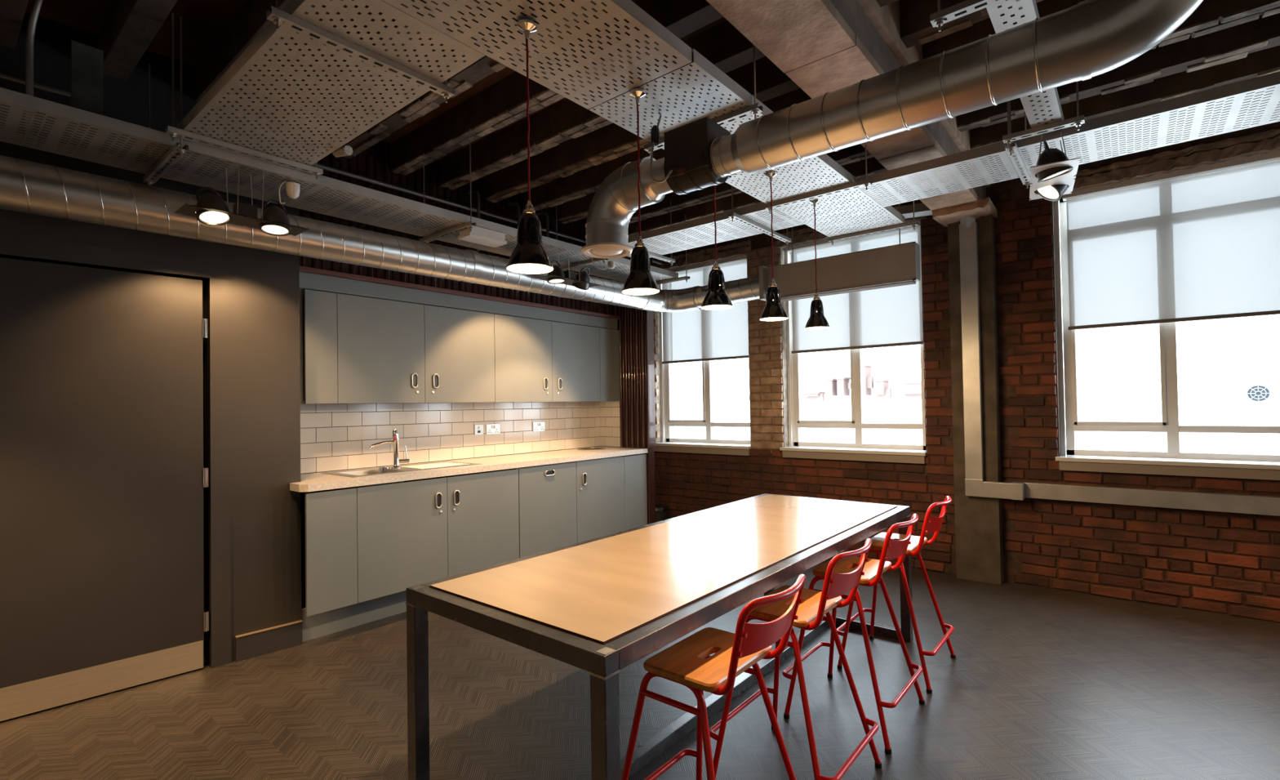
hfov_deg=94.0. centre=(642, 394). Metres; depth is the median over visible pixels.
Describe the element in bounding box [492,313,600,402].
upper cabinet
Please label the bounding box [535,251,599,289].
spotlight
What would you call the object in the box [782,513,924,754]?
stool
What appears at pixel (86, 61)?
plate
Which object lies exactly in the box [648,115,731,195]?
damper
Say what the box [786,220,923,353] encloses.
roller blind
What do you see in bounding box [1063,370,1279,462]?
building
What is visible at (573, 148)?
ceiling
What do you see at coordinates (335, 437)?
wall
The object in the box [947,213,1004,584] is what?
column
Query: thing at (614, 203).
duct
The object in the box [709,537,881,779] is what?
stool
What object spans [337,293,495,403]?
upper cabinet
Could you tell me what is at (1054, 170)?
spotlight
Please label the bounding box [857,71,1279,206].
cable tray
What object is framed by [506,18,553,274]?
pendant lamp
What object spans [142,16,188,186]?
bracket
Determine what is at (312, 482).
countertop
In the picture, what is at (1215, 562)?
wall
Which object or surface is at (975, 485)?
cable trunking
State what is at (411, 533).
base cabinet
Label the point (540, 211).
conduit
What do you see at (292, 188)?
sensor
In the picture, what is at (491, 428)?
power socket
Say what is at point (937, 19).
bracket
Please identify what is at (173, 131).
bracket
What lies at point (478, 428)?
switch
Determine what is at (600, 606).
dining table
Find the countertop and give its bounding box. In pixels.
[289,446,648,492]
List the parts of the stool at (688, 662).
leg frame, seat, leg frame, frame, panel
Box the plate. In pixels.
[71,40,103,152]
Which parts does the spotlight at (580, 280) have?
mounting plate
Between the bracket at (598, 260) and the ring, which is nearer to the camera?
the bracket at (598, 260)
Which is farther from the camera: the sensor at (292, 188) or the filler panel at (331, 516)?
the filler panel at (331, 516)
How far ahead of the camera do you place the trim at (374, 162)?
4.28 m
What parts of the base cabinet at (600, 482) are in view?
handle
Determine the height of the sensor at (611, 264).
0.109 m
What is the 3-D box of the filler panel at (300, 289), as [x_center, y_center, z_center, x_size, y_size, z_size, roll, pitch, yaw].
[-2.187,-0.309,3.675,0.250,0.728,0.084,-2,-1,39]
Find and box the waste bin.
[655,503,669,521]
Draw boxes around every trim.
[0,231,231,667]
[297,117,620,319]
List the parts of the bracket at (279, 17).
threaded rod, threaded rod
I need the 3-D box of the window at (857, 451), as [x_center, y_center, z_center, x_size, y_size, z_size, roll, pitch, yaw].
[1.786,-0.426,5.147,1.235,1.955,0.235,-2,-1,39]
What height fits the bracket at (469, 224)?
0.598 m
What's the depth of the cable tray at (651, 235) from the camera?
4.10 m
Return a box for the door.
[0,257,208,720]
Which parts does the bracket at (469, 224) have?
threaded rod, threaded rod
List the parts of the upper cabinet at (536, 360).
door, handle, handle, door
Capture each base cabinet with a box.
[355,468,519,602]
[574,455,625,542]
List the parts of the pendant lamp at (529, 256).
hook plate, cord, lamp shade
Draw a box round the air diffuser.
[581,241,632,258]
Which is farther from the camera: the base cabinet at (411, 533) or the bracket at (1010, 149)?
the base cabinet at (411, 533)
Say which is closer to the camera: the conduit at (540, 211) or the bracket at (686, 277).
the conduit at (540, 211)
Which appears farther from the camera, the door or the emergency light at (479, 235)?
the emergency light at (479, 235)
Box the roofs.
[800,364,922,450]
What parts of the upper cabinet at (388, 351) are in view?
door, handle, handle, door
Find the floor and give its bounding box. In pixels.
[0,555,1279,779]
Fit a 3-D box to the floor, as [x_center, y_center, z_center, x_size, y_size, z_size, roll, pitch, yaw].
[0.343,1.413,1.673,8.800,0.120,7.750,-2,-1,39]
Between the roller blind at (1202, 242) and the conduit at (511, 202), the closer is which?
the roller blind at (1202, 242)
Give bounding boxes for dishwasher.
[471,461,577,557]
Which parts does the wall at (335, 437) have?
cladding edge trim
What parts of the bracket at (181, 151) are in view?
threaded rod, threaded rod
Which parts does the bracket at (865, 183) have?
threaded rod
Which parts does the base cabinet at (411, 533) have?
door, handle, handle, door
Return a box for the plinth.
[301,590,406,641]
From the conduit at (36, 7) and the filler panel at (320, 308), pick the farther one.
the filler panel at (320, 308)
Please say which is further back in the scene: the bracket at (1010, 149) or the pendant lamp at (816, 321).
the pendant lamp at (816, 321)
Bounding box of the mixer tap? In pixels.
[368,429,409,468]
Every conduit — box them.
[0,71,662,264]
[25,0,43,134]
[466,188,480,250]
[506,201,519,225]
[536,210,549,255]
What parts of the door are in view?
kick plate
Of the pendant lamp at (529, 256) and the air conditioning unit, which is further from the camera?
the air conditioning unit
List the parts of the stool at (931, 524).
leg frame, seat, leg frame, frame, panel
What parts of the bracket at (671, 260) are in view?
threaded rod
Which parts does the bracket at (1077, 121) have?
threaded rod, threaded rod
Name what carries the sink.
in the countertop
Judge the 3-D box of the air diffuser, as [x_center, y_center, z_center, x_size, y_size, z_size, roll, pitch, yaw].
[-0.160,-0.664,2.705,0.236,0.041,0.236,-2,-1,39]
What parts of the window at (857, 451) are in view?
sash frame, sill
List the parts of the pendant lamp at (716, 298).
cord, lamp shade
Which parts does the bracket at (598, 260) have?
threaded rod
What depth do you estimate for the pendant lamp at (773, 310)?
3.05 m
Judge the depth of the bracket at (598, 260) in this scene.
4.67 m
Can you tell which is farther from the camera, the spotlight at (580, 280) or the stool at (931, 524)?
the spotlight at (580, 280)
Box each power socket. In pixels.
[485,423,500,434]
[533,421,545,431]
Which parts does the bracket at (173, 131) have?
threaded rod, threaded rod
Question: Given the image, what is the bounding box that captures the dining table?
[405,493,913,779]
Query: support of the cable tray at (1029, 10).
on the bracket at (937, 19)
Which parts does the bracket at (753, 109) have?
threaded rod, threaded rod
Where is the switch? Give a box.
[474,424,483,435]
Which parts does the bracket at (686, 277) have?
threaded rod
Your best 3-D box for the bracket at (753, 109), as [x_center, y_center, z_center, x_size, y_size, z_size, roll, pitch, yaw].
[0.239,-1.363,2.555,0.580,0.537,0.041,-2,-1,39]
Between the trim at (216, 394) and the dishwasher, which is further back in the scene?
the dishwasher
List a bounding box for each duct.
[0,155,759,312]
[585,156,673,250]
[709,0,1203,177]
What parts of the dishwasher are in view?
door, handle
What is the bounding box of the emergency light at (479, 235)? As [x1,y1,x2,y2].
[457,226,506,247]
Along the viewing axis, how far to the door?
2.82 m
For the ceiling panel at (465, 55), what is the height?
0.048 m
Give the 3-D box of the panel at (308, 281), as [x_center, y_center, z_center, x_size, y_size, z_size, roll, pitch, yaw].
[-1.280,-0.691,4.782,0.268,0.096,2.944,-2,-1,39]
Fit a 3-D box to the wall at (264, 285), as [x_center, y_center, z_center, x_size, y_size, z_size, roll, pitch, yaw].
[-3.402,-0.148,2.215,0.656,3.140,3.764,-2,-1,39]
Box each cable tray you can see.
[0,87,678,282]
[588,48,904,237]
[626,202,804,257]
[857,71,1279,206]
[986,0,1063,128]
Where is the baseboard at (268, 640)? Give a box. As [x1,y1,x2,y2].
[235,619,302,662]
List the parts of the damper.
rating plate, casing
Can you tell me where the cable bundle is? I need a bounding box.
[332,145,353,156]
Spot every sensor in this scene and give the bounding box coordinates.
[278,180,300,204]
[591,257,615,270]
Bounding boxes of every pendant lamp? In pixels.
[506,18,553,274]
[621,88,659,295]
[700,185,733,310]
[760,171,787,320]
[804,199,830,329]
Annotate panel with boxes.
[175,0,485,165]
[299,271,617,329]
[299,288,302,403]
[303,288,337,403]
[305,487,357,616]
[382,0,692,109]
[595,327,620,401]
[621,453,647,529]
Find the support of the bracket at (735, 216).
attached to the ceiling
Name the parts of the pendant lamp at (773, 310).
hook plate, cord, lamp shade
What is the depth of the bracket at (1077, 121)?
2.62 m
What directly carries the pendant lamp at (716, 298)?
hanging from the cable tray at (727, 86)
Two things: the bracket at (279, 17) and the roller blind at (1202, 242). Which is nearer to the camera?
the bracket at (279, 17)
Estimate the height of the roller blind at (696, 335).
1.003 m
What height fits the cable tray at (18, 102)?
0.048 m
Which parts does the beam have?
beam casing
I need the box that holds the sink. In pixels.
[321,461,482,489]
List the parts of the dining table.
leg, rail, rail, leg, foot rail, rail, leg, rail, foot rail, leg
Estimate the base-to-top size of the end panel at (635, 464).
0.676 m
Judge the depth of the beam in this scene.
2.47 m
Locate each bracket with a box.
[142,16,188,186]
[164,12,323,179]
[266,0,454,102]
[419,141,475,242]
[555,205,608,270]
[631,200,675,265]
[636,214,689,284]
[644,44,762,156]
[728,180,791,245]
[764,144,871,213]
[828,171,918,244]
[929,0,1004,31]
[1002,81,1084,146]
[1004,100,1030,188]
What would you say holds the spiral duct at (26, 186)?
hanging from the bracket at (686, 277)
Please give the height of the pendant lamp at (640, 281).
0.755 m
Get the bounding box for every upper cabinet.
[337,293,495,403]
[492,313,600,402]
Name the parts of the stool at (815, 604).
leg frame, seat, leg frame, frame, panel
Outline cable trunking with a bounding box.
[889,202,1279,515]
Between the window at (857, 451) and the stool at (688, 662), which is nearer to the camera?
the stool at (688, 662)
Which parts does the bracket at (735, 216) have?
threaded rod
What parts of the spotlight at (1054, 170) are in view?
mounting plate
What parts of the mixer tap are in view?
spout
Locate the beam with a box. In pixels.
[706,0,997,226]
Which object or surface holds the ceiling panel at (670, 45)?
attached to the cable tray at (727, 86)
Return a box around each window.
[654,284,751,455]
[779,247,927,463]
[1053,196,1279,479]
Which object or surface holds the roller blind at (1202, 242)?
attached to the window at (1174, 462)
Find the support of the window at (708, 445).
in the wall at (1215, 562)
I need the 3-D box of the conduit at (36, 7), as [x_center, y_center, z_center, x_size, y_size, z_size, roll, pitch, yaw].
[-2.503,-1.402,2.470,0.147,0.627,0.023,-1,-1,22]
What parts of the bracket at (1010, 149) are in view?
threaded rod, threaded rod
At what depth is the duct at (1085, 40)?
1.73 m
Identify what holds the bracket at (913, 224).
attached to the wall at (1215, 562)
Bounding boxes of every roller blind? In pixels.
[660,254,748,364]
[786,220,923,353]
[1062,150,1279,329]
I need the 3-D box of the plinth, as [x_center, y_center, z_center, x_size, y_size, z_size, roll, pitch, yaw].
[-1.033,1.330,4.574,0.020,0.188,2.946,-2,-1,39]
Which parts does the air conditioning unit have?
threaded rod, threaded rod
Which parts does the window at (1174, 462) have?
sash frame, sill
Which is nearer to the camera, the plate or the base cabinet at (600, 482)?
the plate
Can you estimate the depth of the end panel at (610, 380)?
5.72 m
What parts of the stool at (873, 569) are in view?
leg frame, seat, leg frame, frame, panel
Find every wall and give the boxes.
[0,12,301,662]
[300,243,655,608]
[644,87,1279,622]
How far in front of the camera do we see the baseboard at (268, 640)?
3.28 m
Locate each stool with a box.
[621,573,805,779]
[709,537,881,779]
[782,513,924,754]
[836,495,955,693]
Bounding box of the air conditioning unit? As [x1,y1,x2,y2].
[758,182,920,301]
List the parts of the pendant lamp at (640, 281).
hook plate, cord, lamp shade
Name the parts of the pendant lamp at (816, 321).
hook plate, cord, lamp shade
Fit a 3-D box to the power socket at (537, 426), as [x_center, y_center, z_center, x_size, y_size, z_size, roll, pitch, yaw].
[-0.931,0.284,5.377,0.009,0.086,0.140,-2,-1,39]
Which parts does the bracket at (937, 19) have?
threaded rod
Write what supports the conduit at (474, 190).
attached to the wall at (335, 437)
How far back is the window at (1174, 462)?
3.90 m
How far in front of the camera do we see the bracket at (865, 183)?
3.34 m
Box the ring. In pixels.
[577,447,605,449]
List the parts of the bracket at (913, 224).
threaded rod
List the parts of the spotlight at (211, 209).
mounting plate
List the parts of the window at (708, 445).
sash frame, sill, frame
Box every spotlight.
[174,165,309,235]
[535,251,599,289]
[1029,131,1079,200]
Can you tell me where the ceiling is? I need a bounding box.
[0,0,1279,235]
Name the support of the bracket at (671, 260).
hanging from the ceiling

